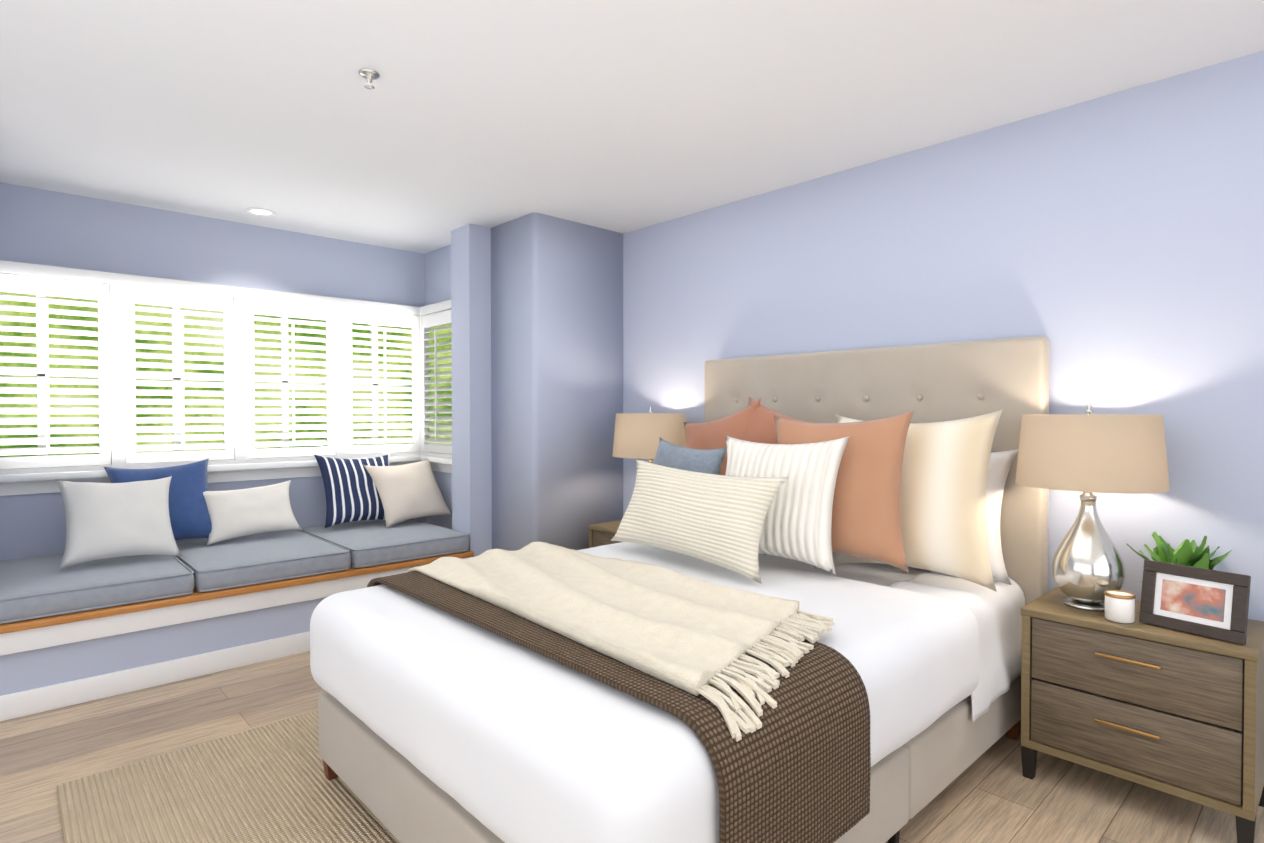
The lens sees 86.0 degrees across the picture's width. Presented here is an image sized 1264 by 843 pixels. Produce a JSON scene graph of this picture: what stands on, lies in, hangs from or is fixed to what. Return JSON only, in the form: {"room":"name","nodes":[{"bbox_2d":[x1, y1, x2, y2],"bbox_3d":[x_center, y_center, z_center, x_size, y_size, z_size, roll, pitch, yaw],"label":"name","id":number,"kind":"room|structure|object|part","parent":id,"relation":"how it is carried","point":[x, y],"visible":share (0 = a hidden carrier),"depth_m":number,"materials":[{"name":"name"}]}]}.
{"room":"bedroom","nodes":[
{"label":"bedroom","id":0,"kind":"room"},
{"bbox_2d":[0,182,425,560],"bbox_3d":[-2.433,-0.013,4.313,2.610,2.440,0.150,-1,1,-43],"label":"wall","id":1,"kind":"structure","parent":0,"point":[47,227],"depth_m":3.98,"materials":[{"name":"blue paint"}]},
{"bbox_2d":[0,461,418,495],"bbox_3d":[-2.430,0.333,4.205,2.456,0.070,0.017,-1,1,-43],"label":"apron","id":2,"kind":"object","parent":1,"relation":"attached to","point":[30,487],"visible":0.33,"depth_m":4.13,"materials":[{"name":"white"}]},
{"bbox_2d":[0,455,421,482],"bbox_3d":[-2.408,0.279,4.180,2.456,0.040,0.084,-1,1,-43],"label":"window sill","id":3,"kind":"structure","parent":1,"relation":"attached to","point":[9,478],"depth_m":4.04,"materials":[{"name":"white"}]},
{"bbox_2d":[0,260,451,474],"bbox_3d":[-2.258,-0.279,4.011,2.460,1.080,0.765,-1,1,-43],"label":"window shutters","id":4,"kind":"object","parent":1,"relation":"attached to","point":[118,296],"visible":0.94,"depth_m":4.05,"materials":[{"name":"white wood"}]},
{"bbox_2d":[0,224,491,695],"bbox_3d":[-1.567,-0.007,3.876,3.020,2.440,0.230,-1,1,-43],"label":"wall","id":5,"kind":"structure","parent":0,"point":[471,380],"depth_m":4.24,"materials":[{"name":"blue paint"}]},
{"bbox_2d":[0,631,309,721],"bbox_3d":[-2.380,1.174,2.969,4.031,0.105,0.014,-1,1,-43],"label":"baseboard","id":6,"kind":"structure","parent":5,"relation":"attached to","point":[43,699],"depth_m":3.10,"materials":[{"name":"white wood"}]},
{"bbox_2d":[0,550,473,655],"bbox_3d":[-2.094,0.876,3.852,2.450,0.125,1.003,-1,1,-43],"label":"window seat","id":7,"kind":"object","parent":5,"relation":"in","point":[43,632],"depth_m":3.18,"materials":[{"name":"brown wood"}]},
{"bbox_2d":[0,554,193,623],"bbox_3d":[-2.662,0.760,3.327,0.717,0.120,0.975,-1,1,-43],"label":"seat cushion","id":8,"kind":"object","parent":7,"relation":"on","point":[37,587],"visible":0.81,"depth_m":3.07,"materials":[{"name":"grey fabric"}]},
{"bbox_2d":[55,476,181,568],"bbox_3d":[-2.578,0.490,3.412,0.488,0.411,0.302,-1,1,-43],"label":"pillow","id":9,"kind":"object","parent":8,"relation":"on","point":[107,520],"visible":1,"depth_m":3.35,"materials":[{"name":"white fabric"}]},
{"bbox_2d":[104,458,211,539],"bbox_3d":[-2.588,0.456,3.760,0.522,0.470,0.274,-1,1,-43],"label":"pillow","id":10,"kind":"object","parent":8,"relation":"on","point":[189,515],"visible":0.52,"depth_m":3.77,"materials":[{"name":"fabric"}]},
{"bbox_2d":[175,530,350,591],"bbox_3d":[-2.128,0.753,3.825,0.727,0.120,0.975,-1,1,-43],"label":"seat cushion","id":11,"kind":"object","parent":7,"relation":"on","point":[258,558],"visible":0.81,"depth_m":3.57,"materials":[{"name":"grey fabric"}]},
{"bbox_2d":[203,480,302,545],"bbox_3d":[-2.241,0.528,3.991,0.181,0.320,0.530,1,1,43],"label":"pillow","id":12,"kind":"object","parent":11,"relation":"on","point":[244,512],"visible":0.98,"depth_m":3.94,"materials":[{"name":"white fabric"}]},
{"bbox_2d":[301,519,468,567],"bbox_3d":[-1.592,0.746,4.324,0.722,0.119,0.974,-1,1,-43],"label":"seat cushion","id":13,"kind":"object","parent":7,"relation":"on","point":[368,543],"visible":0.79,"depth_m":4.08,"materials":[{"name":"grey fabric"}]},
{"bbox_2d":[314,454,402,527],"bbox_3d":[-1.803,0.447,4.488,0.527,0.466,0.280,-1,1,-43],"label":"pillow","id":14,"kind":"object","parent":13,"relation":"on","point":[351,492],"visible":0.73,"depth_m":4.40,"materials":[{"name":"blue fabric"}]},
{"bbox_2d":[364,459,451,527],"bbox_3d":[-1.511,0.470,4.599,0.284,0.417,0.508,1,1,41],"label":"pillow","id":15,"kind":"object","parent":13,"relation":"on","point":[408,491],"visible":1,"depth_m":4.52,"materials":[{"name":"beige fabric"}]},
{"bbox_2d":[425,244,451,528],"bbox_3d":[-1.237,-0.021,4.834,0.150,2.440,0.720,-1,1,-43],"label":"wall","id":16,"kind":"structure","parent":0,"point":[437,275],"depth_m":4.86,"materials":[{"name":"blue paint"}]},
{"bbox_2d":[420,456,451,464],"bbox_3d":[-1.328,0.270,4.763,0.084,0.040,0.535,-1,1,-43],"label":"window sill","id":17,"kind":"structure","parent":16,"relation":"attached to","point":[439,460],"depth_m":4.73,"materials":[{"name":"white wood"}]},
{"bbox_2d":[431,462,451,472],"bbox_3d":[-1.304,0.325,4.787,0.017,0.070,0.535,-1,1,-43],"label":"apron","id":18,"kind":"object","parent":16,"relation":"attached to","point":[441,467],"visible":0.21,"depth_m":4.83,"materials":[{"name":"white wood"}]},
{"bbox_2d":[0,651,1263,842],"bbox_3d":[-0.297,1.301,1.264,5.150,0.100,7.650,-1,1,-43],"label":"floor","id":19,"kind":"structure","parent":0,"point":[991,794],"depth_m":2.37,"materials":[{"name":"wood"}]},
{"bbox_2d":[57,711,399,842],"bbox_3d":[-0.501,1.235,1.922,1.610,0.012,2.490,-1,1,-43],"label":"rug","id":20,"kind":"object","parent":19,"relation":"on","point":[270,783],"visible":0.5,"depth_m":2.20,"materials":[{"name":"wicker"}]},
{"bbox_2d":[491,213,622,550],"bbox_3d":[-0.479,-0.015,4.406,0.705,2.440,0.480,-1,1,-43],"label":"chase","id":21,"kind":"object","parent":19,"relation":"on","point":[557,351],"visible":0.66,"depth_m":4.18,"materials":[{"name":"blue paint"}]},
{"bbox_2d":[588,520,620,547],"bbox_3d":[0.091,0.916,3.994,0.413,0.590,0.608,-1,1,-43],"label":"nightstand","id":22,"kind":"object","parent":19,"relation":"on","point":[602,534],"visible":0.12,"depth_m":4.01,"materials":[{"name":"brown wood"}]},
{"bbox_3d":[-0.043,0.756,3.867,0.018,0.207,0.542,-1,1,-43],"label":"drawer","id":23,"kind":"part","parent":22,"relation":"part of","materials":[{"name":"brown wood"}]},
{"bbox_2d":[613,406,685,463],"bbox_3d":[0.108,0.266,3.946,0.444,0.709,0.444,-1,1,-43],"label":"lamp","id":24,"kind":"object","parent":22,"relation":"on","point":[638,435],"visible":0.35,"depth_m":3.76,"materials":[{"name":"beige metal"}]},
{"bbox_2d":[310,336,1049,842],"bbox_3d":[0.230,0.453,2.503,2.243,1.560,1.752,-1,1,-43],"label":"bed","id":25,"kind":"object","parent":19,"relation":"on","point":[544,692],"visible":0.77,"depth_m":1.84,"materials":[{"name":"beige fabric"}]},
{"bbox_3d":[-1.031,1.186,2.329,0.050,0.074,0.050,-1,1,-43],"label":"leg","id":26,"kind":"part","parent":25,"relation":"part of","materials":[{"name":"brown wood"}]},
{"bbox_2d":[406,542,798,695],"bbox_3d":[-0.159,0.665,2.237,0.709,0.303,1.616,-1,1,-43],"label":"throw","id":27,"kind":"object","parent":25,"relation":"on","point":[684,635],"depth_m":1.94,"materials":[{"name":"beige fabric"}]},
{"bbox_2d":[310,542,978,842],"bbox_3d":[0.021,0.753,2.284,1.632,0.339,1.656,-1,1,-43],"label":"duvet","id":28,"kind":"object","parent":25,"relation":"on","point":[518,743],"depth_m":1.62,"materials":[{"name":"white fabric"}]},
{"bbox_2d":[654,438,726,474],"bbox_3d":[0.221,0.319,3.109,0.160,0.482,0.500,-1,1,-35],"label":"pillow","id":29,"kind":"object","parent":25,"relation":"on","point":[671,455],"visible":0.21,"depth_m":3.06,"materials":[{"name":"blue fabric"}]},
{"bbox_2d":[611,458,788,583],"bbox_3d":[0.229,0.369,2.748,0.194,0.392,0.878,-1,1,-39],"label":"pillow","id":30,"kind":"object","parent":25,"relation":"on","point":[716,519],"visible":1,"depth_m":2.62,"materials":[{"name":"beige fabric"}]},
{"bbox_2d":[684,398,760,474],"bbox_3d":[0.431,0.245,3.372,0.243,0.723,0.698,-1,1,-43],"label":"pillow","id":31,"kind":"object","parent":25,"relation":"on","point":[708,435],"visible":0.25,"depth_m":3.33,"materials":[{"name":"orange fabric"}]},
{"bbox_2d":[745,396,815,568],"bbox_3d":[0.658,0.246,3.036,0.181,0.731,0.745,-1,1,-43],"label":"pillow","id":32,"kind":"object","parent":25,"relation":"on","point":[761,427],"visible":0.1,"depth_m":3.11,"materials":[{"name":"orange fabric"}]},
{"bbox_2d":[725,435,849,574],"bbox_3d":[0.567,0.309,2.705,0.195,0.514,0.594,-1,1,-43],"label":"pillow","id":33,"kind":"object","parent":25,"relation":"on","point":[797,523],"visible":0.65,"depth_m":2.58,"materials":[{"name":"white fabric"}]},
{"bbox_2d":[764,410,913,571],"bbox_3d":[0.802,0.260,2.690,0.619,0.613,0.184,1,1,40],"label":"pillow","id":34,"kind":"object","parent":25,"relation":"on","point":[866,521],"visible":0.58,"depth_m":2.56,"materials":[{"name":"orange fabric"}]},
{"bbox_3d":[0.236,0.780,2.486,2.092,0.300,1.526,-1,1,-43],"label":"mattress","id":35,"kind":"part","parent":25,"relation":"part of","materials":[{"name":"white fabric"}]},
{"bbox_3d":[1.016,0.412,3.242,0.085,1.500,1.710,-1,1,-43],"label":"headboard","id":36,"kind":"part","parent":25,"relation":"part of","materials":[{"name":"beige fabric"}]},
{"bbox_2d":[832,410,1001,591],"bbox_3d":[1.078,0.285,2.662,0.189,0.663,0.692,-1,1,-43],"label":"pillow","id":37,"kind":"object","parent":25,"relation":"on","point":[944,474],"visible":0.5,"depth_m":2.50,"materials":[{"name":"beige fabric"}]},
{"bbox_2d":[986,449,1018,584],"bbox_3d":[1.194,0.358,2.841,0.184,0.512,0.745,-1,1,-43],"label":"pillow","id":38,"kind":"object","parent":25,"relation":"on","point":[1000,463],"visible":0.04,"depth_m":2.61,"materials":[{"name":"white fabric"}]},
{"bbox_3d":[1.484,1.187,2.637,0.050,0.086,0.050,-1,1,-43],"label":"leg","id":39,"kind":"part","parent":25,"relation":"part of","materials":[{"name":"brown wood"}]},
{"bbox_2d":[1021,587,1263,842],"bbox_3d":[1.701,0.941,2.268,0.413,0.590,0.608,-1,1,-43],"label":"nightstand","id":40,"kind":"object","parent":19,"relation":"on","point":[1173,712],"visible":0.98,"depth_m":2.10,"materials":[{"name":"brown wood"}]},
{"bbox_3d":[1.381,1.179,2.356,0.042,0.110,0.042,-1,1,-43],"label":"leg","id":41,"kind":"part","parent":40,"relation":"part of","materials":[{"name":"black"}]},
{"bbox_2d":[1015,403,1169,611],"bbox_3d":[1.588,0.288,2.359,0.444,0.709,0.444,-1,1,-43],"label":"lamp","id":42,"kind":"object","parent":40,"relation":"on","point":[1088,454],"visible":1,"depth_m":2.24,"materials":[{"name":"silver metal"}]},
{"bbox_3d":[1.588,0.207,2.358,0.052,0.135,0.052,-1,1,-43],"label":"stem","id":43,"kind":"part","parent":42,"relation":"part of","materials":[{"name":"silver metal"}]},
{"bbox_3d":[1.588,0.100,2.356,0.444,0.248,0.444,-1,1,-43],"label":"lamp shade","id":44,"kind":"part","parent":42,"relation":"part of","materials":[{"name":"fabric"}]},
{"bbox_2d":[1104,590,1135,622],"bbox_3d":[1.586,0.601,2.204,0.083,0.089,0.083,-1,1,-43],"label":"candle","id":45,"kind":"object","parent":40,"relation":"on","point":[1119,606],"visible":1,"depth_m":2.17,"materials":[{"name":"white wax"}]},
{"bbox_3d":[1.553,0.966,2.131,0.008,0.010,0.170,-1,1,-43],"label":"handle","id":46,"kind":"part","parent":40,"relation":"part of","materials":[{"name":"gold metal"}]},
{"bbox_3d":[1.553,0.751,2.127,0.008,0.010,0.170,-1,1,-43],"label":"handle","id":47,"kind":"part","parent":40,"relation":"part of","materials":[{"name":"gold metal"}]},
{"bbox_3d":[1.567,0.996,2.144,0.018,0.207,0.542,-1,1,-43],"label":"drawer","id":48,"kind":"part","parent":40,"relation":"part of","materials":[{"name":"brown wood"}]},
{"bbox_3d":[1.567,0.781,2.141,0.018,0.207,0.542,-1,1,-43],"label":"drawer","id":49,"kind":"part","parent":40,"relation":"part of","materials":[{"name":"brown wood"}]},
{"bbox_2d":[1126,532,1231,581],"bbox_3d":[1.842,0.508,2.260,0.288,0.274,0.288,-1,1,-43],"label":"plant","id":50,"kind":"object","parent":40,"relation":"on","point":[1186,552],"visible":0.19,"depth_m":2.24,"materials":[{"name":"green plant"}]},
{"bbox_2d":[1139,560,1250,644],"bbox_3d":[1.736,0.547,2.095,0.142,0.199,0.264,-1,1,-43],"label":"photo frame","id":51,"kind":"object","parent":40,"relation":"on","point":[1214,604],"visible":1,"depth_m":2.07,"materials":[{"name":"brown wood"}]},
{"bbox_3d":[1.658,0.546,2.175,0.045,0.132,0.040,-1,1,-43],"label":"rail","id":52,"kind":"part","parent":51,"relation":"part of","materials":[{"name":"brown wood"}]},
{"bbox_3d":[1.708,0.629,2.073,0.067,0.036,0.259,-1,1,-43],"label":"rail","id":53,"kind":"part","parent":51,"relation":"part of","materials":[{"name":"brown wood"}]},
{"bbox_2d":[1160,579,1225,621],"bbox_3d":[1.719,0.547,2.079,0.046,0.095,0.157,-1,1,-43],"label":"print","id":54,"kind":"object","parent":51,"relation":"on","point":[1190,600],"depth_m":2.08},
{"bbox_3d":[1.732,0.466,2.086,0.067,0.036,0.259,-1,1,-43],"label":"rail","id":55,"kind":"part","parent":51,"relation":"part of","materials":[{"name":"brown wood"}]},
{"bbox_3d":[1.781,0.549,1.985,0.045,0.132,0.040,-1,1,-43],"label":"rail","id":56,"kind":"part","parent":51,"relation":"part of","materials":[{"name":"brown wood"}]},
{"bbox_3d":[1.763,1.185,1.947,0.042,0.110,0.042,-1,1,-43],"label":"leg","id":57,"kind":"part","parent":40,"relation":"part of","materials":[{"name":"black"}]},
{"bbox_3d":[2.028,1.182,2.193,0.042,0.110,0.042,-1,1,-43],"label":"leg","id":58,"kind":"part","parent":40,"relation":"part of","materials":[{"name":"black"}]},
{"bbox_2d":[0,0,1263,253],"bbox_3d":[-0.297,-1.239,1.228,5.150,0.100,7.650,-1,1,-43],"label":"ceiling","id":59,"kind":"structure","parent":0,"point":[622,116],"depth_m":2.49,"materials":[{"name":"white paint"}]},
{"bbox_2d":[246,208,275,215],"bbox_3d":[-2.169,-1.224,3.961,0.156,0.008,0.156,-1,1,-43],"label":"recessed light","id":60,"kind":"object","parent":59,"relation":"in","point":[260,211],"visible":0.98,"depth_m":3.96,"materials":[{"name":"white"}]},
{"bbox_2d":[359,69,379,88],"bbox_3d":[-0.909,-1.181,2.347,0.068,0.047,0.068,-1,1,-43],"label":"sprinkler","id":61,"kind":"object","parent":59,"relation":"attached to","point":[369,75],"visible":1,"depth_m":2.34,"materials":[{"name":"silver metal"}]},
{"bbox_2d":[623,50,1263,621],"bbox_3d":[1.740,0.011,2.654,0.150,2.440,6.530,-1,1,-43],"label":"wall","id":62,"kind":"structure","parent":0,"point":[1111,246],"depth_m":2.61,"materials":[{"name":"blue paint"}]},
{"label":"outside","id":63,"kind":"structure","parent":0,"visible":0},
{"bbox_2d":[0,292,451,456],"bbox_3d":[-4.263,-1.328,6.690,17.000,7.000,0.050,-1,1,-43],"label":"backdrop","id":64,"kind":"structure","parent":63,"point":[70,317],"depth_m":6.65,"materials":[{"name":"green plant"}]}
]}

